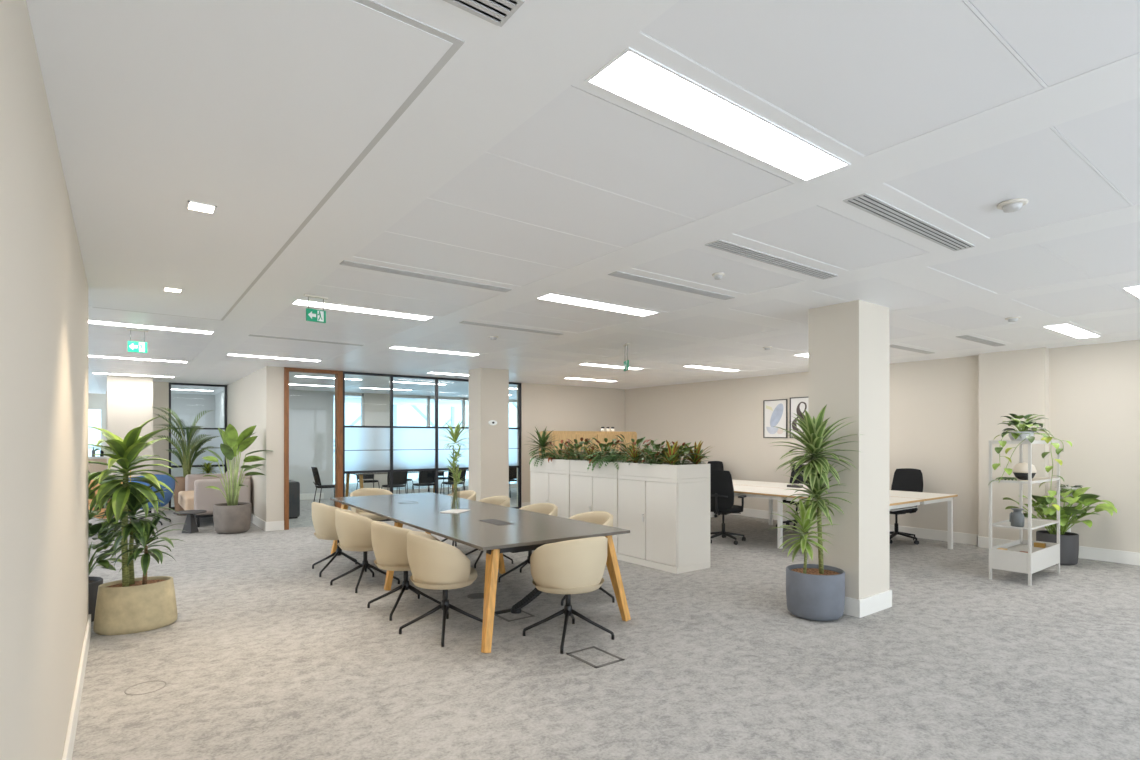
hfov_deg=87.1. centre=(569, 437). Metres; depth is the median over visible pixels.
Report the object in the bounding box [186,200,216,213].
recessed light
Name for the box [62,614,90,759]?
baseboard
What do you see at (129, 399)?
column
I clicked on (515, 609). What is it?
spine
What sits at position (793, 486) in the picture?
box
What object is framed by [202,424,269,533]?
potted plant
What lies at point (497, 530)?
meeting table
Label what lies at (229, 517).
pot
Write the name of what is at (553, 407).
wall
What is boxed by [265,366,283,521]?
wall
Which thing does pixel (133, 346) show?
exit sign
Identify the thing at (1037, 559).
tray
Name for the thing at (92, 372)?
recessed light
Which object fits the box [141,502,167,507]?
seat cushion
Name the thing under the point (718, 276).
smoke detector
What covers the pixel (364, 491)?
tub chair
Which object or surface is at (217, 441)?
window
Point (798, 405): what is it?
framed print
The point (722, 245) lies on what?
ceiling vent
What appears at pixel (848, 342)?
column
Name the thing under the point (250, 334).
ceiling vent
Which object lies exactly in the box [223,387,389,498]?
wall
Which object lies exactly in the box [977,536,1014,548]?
baseboard
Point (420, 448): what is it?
glass partition
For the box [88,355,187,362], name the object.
recessed light
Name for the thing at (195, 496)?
lounge sofa
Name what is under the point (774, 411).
framed print
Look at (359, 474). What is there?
conference table
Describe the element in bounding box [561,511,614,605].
tub chair
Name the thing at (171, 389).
recessed light
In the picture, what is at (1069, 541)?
pot
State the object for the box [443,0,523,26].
ceiling vent
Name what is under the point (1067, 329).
recessed light
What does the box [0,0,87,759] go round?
wall
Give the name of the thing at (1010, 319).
smoke detector
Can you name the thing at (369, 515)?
seat cushion
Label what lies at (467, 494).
tub chair
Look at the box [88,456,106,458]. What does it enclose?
countertop
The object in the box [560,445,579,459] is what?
bromeliad
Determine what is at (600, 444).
houseplant
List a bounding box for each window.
[88,393,105,455]
[169,382,226,509]
[333,392,516,497]
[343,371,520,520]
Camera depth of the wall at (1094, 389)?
8.71 m
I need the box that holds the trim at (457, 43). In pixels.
[94,0,464,320]
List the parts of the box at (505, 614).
lid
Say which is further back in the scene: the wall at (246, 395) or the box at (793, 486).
the wall at (246, 395)
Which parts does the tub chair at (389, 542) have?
leg, leg, leg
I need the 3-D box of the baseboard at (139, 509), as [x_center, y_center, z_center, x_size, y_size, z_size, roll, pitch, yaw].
[-8.269,1.425,11.288,0.732,0.150,0.016,0,0,-37]
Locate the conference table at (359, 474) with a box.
[345,470,468,496]
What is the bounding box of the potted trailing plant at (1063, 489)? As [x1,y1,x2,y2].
[1055,484,1082,498]
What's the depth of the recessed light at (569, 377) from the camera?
11.82 m
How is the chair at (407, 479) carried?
on the floor
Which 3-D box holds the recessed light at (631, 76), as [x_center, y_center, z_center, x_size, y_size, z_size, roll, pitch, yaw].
[0.615,-1.159,2.233,1.260,0.016,0.210,0,0,-37]
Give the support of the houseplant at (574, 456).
in the planter box at (575, 465)
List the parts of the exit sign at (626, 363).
panel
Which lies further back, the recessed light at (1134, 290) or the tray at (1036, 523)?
the tray at (1036, 523)
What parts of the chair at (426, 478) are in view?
seat, backrest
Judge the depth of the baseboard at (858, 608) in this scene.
5.09 m
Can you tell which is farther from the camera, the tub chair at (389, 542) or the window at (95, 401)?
the window at (95, 401)
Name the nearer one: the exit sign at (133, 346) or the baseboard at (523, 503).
the exit sign at (133, 346)
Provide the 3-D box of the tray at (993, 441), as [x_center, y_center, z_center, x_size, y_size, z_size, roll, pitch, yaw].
[4.939,0.043,6.511,0.946,0.035,0.366,0,0,-37]
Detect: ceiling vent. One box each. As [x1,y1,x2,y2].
[248,334,362,345]
[339,260,511,291]
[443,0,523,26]
[459,321,562,335]
[608,271,734,299]
[705,240,837,279]
[843,193,974,250]
[889,345,933,353]
[956,335,1004,345]
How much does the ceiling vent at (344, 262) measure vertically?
0.013 m
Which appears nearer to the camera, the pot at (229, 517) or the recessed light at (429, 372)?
the pot at (229, 517)
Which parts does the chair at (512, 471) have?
backrest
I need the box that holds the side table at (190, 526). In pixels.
[173,510,206,532]
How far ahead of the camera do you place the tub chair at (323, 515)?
6.56 m
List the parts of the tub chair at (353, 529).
leg, leg, leg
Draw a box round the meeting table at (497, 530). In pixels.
[330,492,630,652]
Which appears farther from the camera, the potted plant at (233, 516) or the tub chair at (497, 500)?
the potted plant at (233, 516)
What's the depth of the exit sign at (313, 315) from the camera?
4.87 m
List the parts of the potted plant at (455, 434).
stem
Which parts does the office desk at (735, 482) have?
leg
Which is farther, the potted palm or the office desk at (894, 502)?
the potted palm
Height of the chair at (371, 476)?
0.886 m
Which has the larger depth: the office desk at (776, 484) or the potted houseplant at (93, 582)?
the office desk at (776, 484)
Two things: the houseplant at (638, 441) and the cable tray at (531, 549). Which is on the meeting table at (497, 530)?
the cable tray at (531, 549)
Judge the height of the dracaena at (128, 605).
1.686 m
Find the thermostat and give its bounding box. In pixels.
[488,420,496,424]
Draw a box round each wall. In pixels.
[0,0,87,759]
[106,391,214,495]
[153,382,168,510]
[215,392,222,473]
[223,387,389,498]
[227,367,264,520]
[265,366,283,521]
[517,383,624,506]
[625,340,1139,552]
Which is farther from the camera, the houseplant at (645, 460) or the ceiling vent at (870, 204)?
the houseplant at (645, 460)
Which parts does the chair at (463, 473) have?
seat, backrest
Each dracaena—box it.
[88,415,184,634]
[525,427,558,457]
[768,405,861,620]
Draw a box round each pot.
[93,576,177,634]
[213,502,250,533]
[786,564,844,620]
[1009,431,1033,439]
[1036,530,1078,564]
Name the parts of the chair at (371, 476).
backrest, seat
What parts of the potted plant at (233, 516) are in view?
stem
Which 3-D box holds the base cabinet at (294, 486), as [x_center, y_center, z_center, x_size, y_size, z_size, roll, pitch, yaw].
[-5.680,1.160,11.611,0.535,0.680,1.400,0,0,-37]
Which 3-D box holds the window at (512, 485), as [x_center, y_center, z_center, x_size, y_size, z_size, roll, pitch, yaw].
[-3.638,0.172,16.761,5.815,2.655,0.080,0,0,-37]
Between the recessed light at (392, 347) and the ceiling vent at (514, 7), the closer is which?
the ceiling vent at (514, 7)
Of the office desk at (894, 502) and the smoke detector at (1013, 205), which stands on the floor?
the office desk at (894, 502)
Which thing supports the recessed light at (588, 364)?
in the ceiling
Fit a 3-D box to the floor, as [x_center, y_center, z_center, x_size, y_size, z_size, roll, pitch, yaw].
[-3.721,1.540,7.644,17.200,0.080,23.900,0,0,-37]
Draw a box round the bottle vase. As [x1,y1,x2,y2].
[1009,508,1024,526]
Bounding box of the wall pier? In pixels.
[979,347,1048,540]
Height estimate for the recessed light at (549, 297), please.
0.016 m
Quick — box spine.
[511,588,541,613]
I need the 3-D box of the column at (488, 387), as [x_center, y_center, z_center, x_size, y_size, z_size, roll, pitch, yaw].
[-1.384,0.168,10.205,0.530,2.665,0.440,0,0,-37]
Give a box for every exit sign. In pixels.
[127,329,147,352]
[304,294,327,322]
[623,343,629,370]
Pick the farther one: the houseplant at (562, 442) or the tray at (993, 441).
the houseplant at (562, 442)
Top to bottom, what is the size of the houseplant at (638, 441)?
0.376 m
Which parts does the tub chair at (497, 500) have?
leg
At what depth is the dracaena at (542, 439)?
8.90 m
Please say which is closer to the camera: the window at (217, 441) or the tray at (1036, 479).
the tray at (1036, 479)
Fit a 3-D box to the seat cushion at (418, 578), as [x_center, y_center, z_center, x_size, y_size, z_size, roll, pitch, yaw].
[-0.964,1.060,4.648,0.495,0.069,0.490,0,0,-29]
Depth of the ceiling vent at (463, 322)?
6.30 m
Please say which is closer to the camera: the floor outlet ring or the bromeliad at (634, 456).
the floor outlet ring
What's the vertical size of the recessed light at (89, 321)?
0.016 m
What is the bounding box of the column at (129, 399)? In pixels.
[107,376,152,479]
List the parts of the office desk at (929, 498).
frame, leg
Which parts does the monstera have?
stem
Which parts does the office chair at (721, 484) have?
leg, backrest, seat, leg, leg, armrest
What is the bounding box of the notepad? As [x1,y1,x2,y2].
[440,509,468,512]
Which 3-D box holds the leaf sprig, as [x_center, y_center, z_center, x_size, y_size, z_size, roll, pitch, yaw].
[4.599,0.429,6.324,0.164,0.030,0.167,0,0,1]
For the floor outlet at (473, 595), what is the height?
0.007 m
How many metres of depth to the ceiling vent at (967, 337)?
7.09 m
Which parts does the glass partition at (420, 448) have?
frosted pane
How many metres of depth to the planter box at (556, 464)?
8.51 m
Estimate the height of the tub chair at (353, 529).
0.788 m
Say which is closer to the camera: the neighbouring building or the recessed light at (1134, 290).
the recessed light at (1134, 290)
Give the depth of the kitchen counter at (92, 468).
12.97 m
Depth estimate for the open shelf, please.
6.35 m
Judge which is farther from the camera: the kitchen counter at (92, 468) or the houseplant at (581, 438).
the kitchen counter at (92, 468)
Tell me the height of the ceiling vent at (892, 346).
0.013 m
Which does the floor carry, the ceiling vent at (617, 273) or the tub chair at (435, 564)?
the tub chair at (435, 564)
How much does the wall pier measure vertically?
2.665 m
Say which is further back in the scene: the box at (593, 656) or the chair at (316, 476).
the chair at (316, 476)
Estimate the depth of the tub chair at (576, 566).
4.28 m
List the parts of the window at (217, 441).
frosted pane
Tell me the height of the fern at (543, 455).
0.246 m
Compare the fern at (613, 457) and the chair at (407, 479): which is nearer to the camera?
the fern at (613, 457)
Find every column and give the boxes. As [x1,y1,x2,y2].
[107,376,152,479]
[469,368,508,500]
[808,300,888,598]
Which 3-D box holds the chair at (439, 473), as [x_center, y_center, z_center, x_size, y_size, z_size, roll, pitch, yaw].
[-3.397,1.058,15.558,0.480,0.886,0.545,0,0,-37]
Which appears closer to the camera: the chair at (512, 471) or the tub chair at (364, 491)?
the tub chair at (364, 491)
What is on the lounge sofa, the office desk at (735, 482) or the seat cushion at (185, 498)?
the seat cushion at (185, 498)
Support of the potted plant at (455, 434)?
on the meeting table at (497, 530)
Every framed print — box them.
[763,399,786,437]
[790,397,807,437]
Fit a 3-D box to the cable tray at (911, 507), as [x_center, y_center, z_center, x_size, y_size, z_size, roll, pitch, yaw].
[4.000,0.880,8.175,0.700,0.080,1.100,0,0,-37]
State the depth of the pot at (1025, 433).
6.31 m
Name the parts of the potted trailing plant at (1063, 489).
pot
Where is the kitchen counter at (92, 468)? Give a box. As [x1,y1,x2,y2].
[88,456,106,478]
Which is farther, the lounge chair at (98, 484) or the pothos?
the lounge chair at (98, 484)
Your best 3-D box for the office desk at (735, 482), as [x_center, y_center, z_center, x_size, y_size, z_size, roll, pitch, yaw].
[2.751,1.132,10.613,0.966,0.735,1.400,0,0,-37]
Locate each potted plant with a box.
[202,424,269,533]
[442,421,476,508]
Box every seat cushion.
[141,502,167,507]
[178,491,193,509]
[358,511,383,518]
[413,567,477,583]
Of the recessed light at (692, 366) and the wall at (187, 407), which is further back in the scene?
the wall at (187, 407)
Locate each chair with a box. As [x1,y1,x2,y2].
[88,480,122,536]
[129,474,174,524]
[311,467,334,505]
[311,502,366,576]
[330,509,399,592]
[350,488,392,520]
[356,474,379,489]
[367,521,440,620]
[381,472,407,493]
[397,479,413,493]
[399,531,482,646]
[412,471,434,491]
[428,472,451,492]
[440,470,465,493]
[441,490,475,545]
[465,496,512,567]
[498,503,557,581]
[509,468,516,497]
[523,536,613,653]
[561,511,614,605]
[707,461,723,516]
[710,470,745,544]
[776,464,807,530]
[889,468,922,544]
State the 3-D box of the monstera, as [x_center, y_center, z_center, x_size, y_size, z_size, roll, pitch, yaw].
[5.852,1.044,7.242,0.862,0.912,1.122,0,0,-37]
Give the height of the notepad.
0.006 m
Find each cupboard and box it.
[530,468,569,517]
[570,471,618,559]
[618,475,709,573]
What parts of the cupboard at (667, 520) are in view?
door, door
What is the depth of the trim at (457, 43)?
2.06 m
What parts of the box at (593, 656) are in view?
lid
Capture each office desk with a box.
[711,479,774,524]
[733,485,805,548]
[747,482,807,489]
[781,493,924,509]
[889,490,957,548]
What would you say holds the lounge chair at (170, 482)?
on the floor
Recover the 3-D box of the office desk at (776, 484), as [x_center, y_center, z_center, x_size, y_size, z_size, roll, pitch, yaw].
[3.590,1.132,9.492,0.966,0.735,1.400,0,0,-37]
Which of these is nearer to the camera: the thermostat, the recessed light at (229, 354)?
the recessed light at (229, 354)
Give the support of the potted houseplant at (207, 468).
on the floor
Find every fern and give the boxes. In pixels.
[529,450,557,465]
[587,451,630,469]
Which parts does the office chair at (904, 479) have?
leg, seat, leg, backrest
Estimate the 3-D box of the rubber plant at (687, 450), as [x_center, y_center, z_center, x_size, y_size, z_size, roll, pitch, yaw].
[1.231,0.183,6.940,0.744,0.264,0.685,0,0,-37]
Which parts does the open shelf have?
post, post, post, post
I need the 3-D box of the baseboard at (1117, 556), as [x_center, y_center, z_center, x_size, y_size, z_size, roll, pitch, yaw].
[5.509,1.425,8.649,0.016,0.150,14.050,0,0,-37]
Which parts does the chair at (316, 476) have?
backrest, seat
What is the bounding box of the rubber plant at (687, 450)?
[644,442,706,464]
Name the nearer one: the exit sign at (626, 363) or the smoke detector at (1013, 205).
the smoke detector at (1013, 205)
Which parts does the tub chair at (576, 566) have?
leg, leg, leg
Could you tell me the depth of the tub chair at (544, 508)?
6.54 m
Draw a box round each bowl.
[1013,463,1035,472]
[1013,472,1035,479]
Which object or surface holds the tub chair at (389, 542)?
on the floor
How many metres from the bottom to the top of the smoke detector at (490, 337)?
0.036 m
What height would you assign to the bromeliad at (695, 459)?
0.289 m
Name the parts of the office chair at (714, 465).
backrest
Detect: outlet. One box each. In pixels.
[467,593,483,598]
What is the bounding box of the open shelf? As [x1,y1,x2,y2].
[989,440,1059,585]
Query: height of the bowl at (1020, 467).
0.105 m
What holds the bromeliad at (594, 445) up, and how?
in the planter box at (575, 465)
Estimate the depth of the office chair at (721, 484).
8.45 m
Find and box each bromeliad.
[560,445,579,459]
[581,445,598,460]
[622,443,645,462]
[655,440,688,464]
[679,441,714,463]
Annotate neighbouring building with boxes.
[88,403,516,483]
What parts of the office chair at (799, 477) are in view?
backrest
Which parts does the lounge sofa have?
frame, armrest, armrest, backrest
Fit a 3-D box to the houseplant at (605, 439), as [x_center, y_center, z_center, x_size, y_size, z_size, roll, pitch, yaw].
[0.503,0.160,7.989,0.914,0.330,0.704,0,0,-37]
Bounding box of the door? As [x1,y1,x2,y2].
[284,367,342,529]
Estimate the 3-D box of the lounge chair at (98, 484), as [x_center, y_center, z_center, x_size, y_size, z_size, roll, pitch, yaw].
[-7.044,1.061,9.210,0.739,0.883,0.706,0,0,-7]
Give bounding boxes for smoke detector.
[489,336,498,339]
[712,272,724,279]
[997,198,1027,212]
[1005,317,1020,321]
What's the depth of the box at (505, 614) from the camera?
5.06 m
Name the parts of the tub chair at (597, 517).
leg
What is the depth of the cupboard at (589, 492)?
7.74 m
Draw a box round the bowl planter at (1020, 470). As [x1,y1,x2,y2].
[1013,463,1035,479]
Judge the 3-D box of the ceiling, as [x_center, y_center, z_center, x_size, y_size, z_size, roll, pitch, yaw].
[-3.679,-1.182,7.676,17.434,0.066,23.900,0,0,-37]
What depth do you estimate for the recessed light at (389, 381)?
12.58 m
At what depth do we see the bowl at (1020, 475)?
6.34 m
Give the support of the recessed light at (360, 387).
in the ceiling
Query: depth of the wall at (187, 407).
15.80 m
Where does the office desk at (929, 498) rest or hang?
on the floor
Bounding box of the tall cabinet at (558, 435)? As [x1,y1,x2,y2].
[539,431,636,458]
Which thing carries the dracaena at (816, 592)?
on the floor
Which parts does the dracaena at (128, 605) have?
crown, crown, crown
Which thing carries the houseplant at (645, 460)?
on the planter box at (691, 470)
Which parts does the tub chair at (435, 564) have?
leg, leg, leg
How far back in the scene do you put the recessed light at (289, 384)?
13.18 m
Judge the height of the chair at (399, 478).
0.886 m
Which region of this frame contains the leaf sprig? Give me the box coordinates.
[995,477,1016,480]
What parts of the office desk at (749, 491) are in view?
frame, leg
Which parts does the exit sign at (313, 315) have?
panel, ceiling plate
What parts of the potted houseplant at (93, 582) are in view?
pot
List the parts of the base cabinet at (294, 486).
door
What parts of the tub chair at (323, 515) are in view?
leg, leg, leg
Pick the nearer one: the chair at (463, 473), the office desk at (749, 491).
the office desk at (749, 491)
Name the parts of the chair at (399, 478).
seat, backrest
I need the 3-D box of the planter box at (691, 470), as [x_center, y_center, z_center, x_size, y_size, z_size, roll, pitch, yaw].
[1.106,0.377,7.169,0.560,0.155,0.985,0,0,-37]
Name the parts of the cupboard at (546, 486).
door, door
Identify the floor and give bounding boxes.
[72,479,1139,759]
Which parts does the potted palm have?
frond stem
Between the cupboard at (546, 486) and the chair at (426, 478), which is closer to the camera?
the cupboard at (546, 486)
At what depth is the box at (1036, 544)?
6.67 m
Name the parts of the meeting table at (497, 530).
leg, leg, steel frame, leg, leg, leg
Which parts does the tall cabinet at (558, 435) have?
door, door, door, door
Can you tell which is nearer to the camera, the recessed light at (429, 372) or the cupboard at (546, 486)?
the cupboard at (546, 486)
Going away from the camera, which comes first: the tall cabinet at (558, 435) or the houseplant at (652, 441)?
the houseplant at (652, 441)
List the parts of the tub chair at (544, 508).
leg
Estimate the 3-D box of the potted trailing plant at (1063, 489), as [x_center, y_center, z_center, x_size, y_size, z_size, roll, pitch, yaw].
[6.150,0.669,7.392,0.284,0.201,0.294,0,0,-37]
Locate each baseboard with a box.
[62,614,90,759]
[128,509,153,516]
[251,493,323,530]
[522,502,529,506]
[731,508,1139,565]
[843,589,891,617]
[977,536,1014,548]
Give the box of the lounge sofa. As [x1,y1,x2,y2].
[178,470,249,526]
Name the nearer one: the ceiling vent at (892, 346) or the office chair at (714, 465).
the ceiling vent at (892, 346)
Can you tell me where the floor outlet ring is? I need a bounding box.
[124,680,166,694]
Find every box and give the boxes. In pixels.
[494,608,533,621]
[530,458,584,470]
[566,646,624,667]
[570,460,631,474]
[618,461,709,478]
[787,485,802,487]
[1034,542,1045,547]
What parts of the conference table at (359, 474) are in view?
leg, leg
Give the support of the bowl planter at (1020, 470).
on the open shelf
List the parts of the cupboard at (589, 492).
door, door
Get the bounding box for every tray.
[511,549,535,552]
[889,506,917,510]
[991,539,1058,573]
[992,440,1058,443]
[992,477,1058,483]
[992,518,1058,529]
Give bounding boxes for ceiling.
[26,0,1139,406]
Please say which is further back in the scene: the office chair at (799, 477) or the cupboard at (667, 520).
the office chair at (799, 477)
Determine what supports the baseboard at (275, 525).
attached to the wall at (246, 395)
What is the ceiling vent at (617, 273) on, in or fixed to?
in the ceiling
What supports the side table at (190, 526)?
on the floor
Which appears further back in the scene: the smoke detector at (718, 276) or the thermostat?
the thermostat
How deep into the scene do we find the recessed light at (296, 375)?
11.44 m
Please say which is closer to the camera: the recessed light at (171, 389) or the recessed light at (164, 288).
the recessed light at (164, 288)
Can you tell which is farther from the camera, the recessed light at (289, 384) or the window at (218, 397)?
the window at (218, 397)
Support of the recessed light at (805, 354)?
in the ceiling
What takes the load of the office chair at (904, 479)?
on the floor
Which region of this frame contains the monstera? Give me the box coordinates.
[1003,487,1116,564]
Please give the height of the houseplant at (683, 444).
0.288 m
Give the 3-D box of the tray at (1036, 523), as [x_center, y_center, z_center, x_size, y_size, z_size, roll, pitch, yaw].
[4.939,0.925,6.511,0.946,0.020,0.366,0,0,-37]
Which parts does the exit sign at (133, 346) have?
panel, ceiling plate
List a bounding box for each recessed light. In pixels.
[88,320,213,333]
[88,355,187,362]
[92,372,173,377]
[163,287,182,292]
[171,389,213,390]
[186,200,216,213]
[227,353,321,361]
[289,384,333,386]
[291,299,433,320]
[294,375,362,379]
[360,387,409,390]
[389,346,479,355]
[389,381,446,384]
[429,372,468,375]
[536,293,658,315]
[565,377,614,381]
[578,363,643,369]
[585,47,850,181]
[682,365,740,371]
[795,353,807,356]
[1042,323,1099,338]
[1122,285,1139,298]
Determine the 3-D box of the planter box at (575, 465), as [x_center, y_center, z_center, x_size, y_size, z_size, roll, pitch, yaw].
[0.513,0.377,7.961,0.560,0.155,0.985,0,0,-37]
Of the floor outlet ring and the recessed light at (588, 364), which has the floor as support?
the floor outlet ring
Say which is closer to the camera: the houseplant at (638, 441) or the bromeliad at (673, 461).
the bromeliad at (673, 461)
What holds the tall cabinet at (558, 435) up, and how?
on the floor
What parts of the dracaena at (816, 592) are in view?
crown, crown, crown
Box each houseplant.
[88,470,128,621]
[195,462,219,473]
[536,440,580,459]
[550,439,591,459]
[557,436,597,459]
[576,440,621,461]
[580,438,630,460]
[605,434,660,461]
[627,444,667,464]
[631,440,671,463]
[653,441,700,464]
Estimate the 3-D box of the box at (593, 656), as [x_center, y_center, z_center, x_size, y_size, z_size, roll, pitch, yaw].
[0.171,1.499,4.112,0.250,0.004,0.330,0,0,-37]
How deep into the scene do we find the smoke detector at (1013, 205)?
2.92 m
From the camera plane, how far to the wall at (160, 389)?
12.37 m
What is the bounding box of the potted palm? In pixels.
[152,407,219,515]
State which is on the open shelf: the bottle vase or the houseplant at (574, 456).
the bottle vase
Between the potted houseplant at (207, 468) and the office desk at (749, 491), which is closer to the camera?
the office desk at (749, 491)
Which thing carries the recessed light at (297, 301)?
in the ceiling
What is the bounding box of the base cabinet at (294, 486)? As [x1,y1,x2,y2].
[289,480,299,518]
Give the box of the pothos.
[988,414,1071,514]

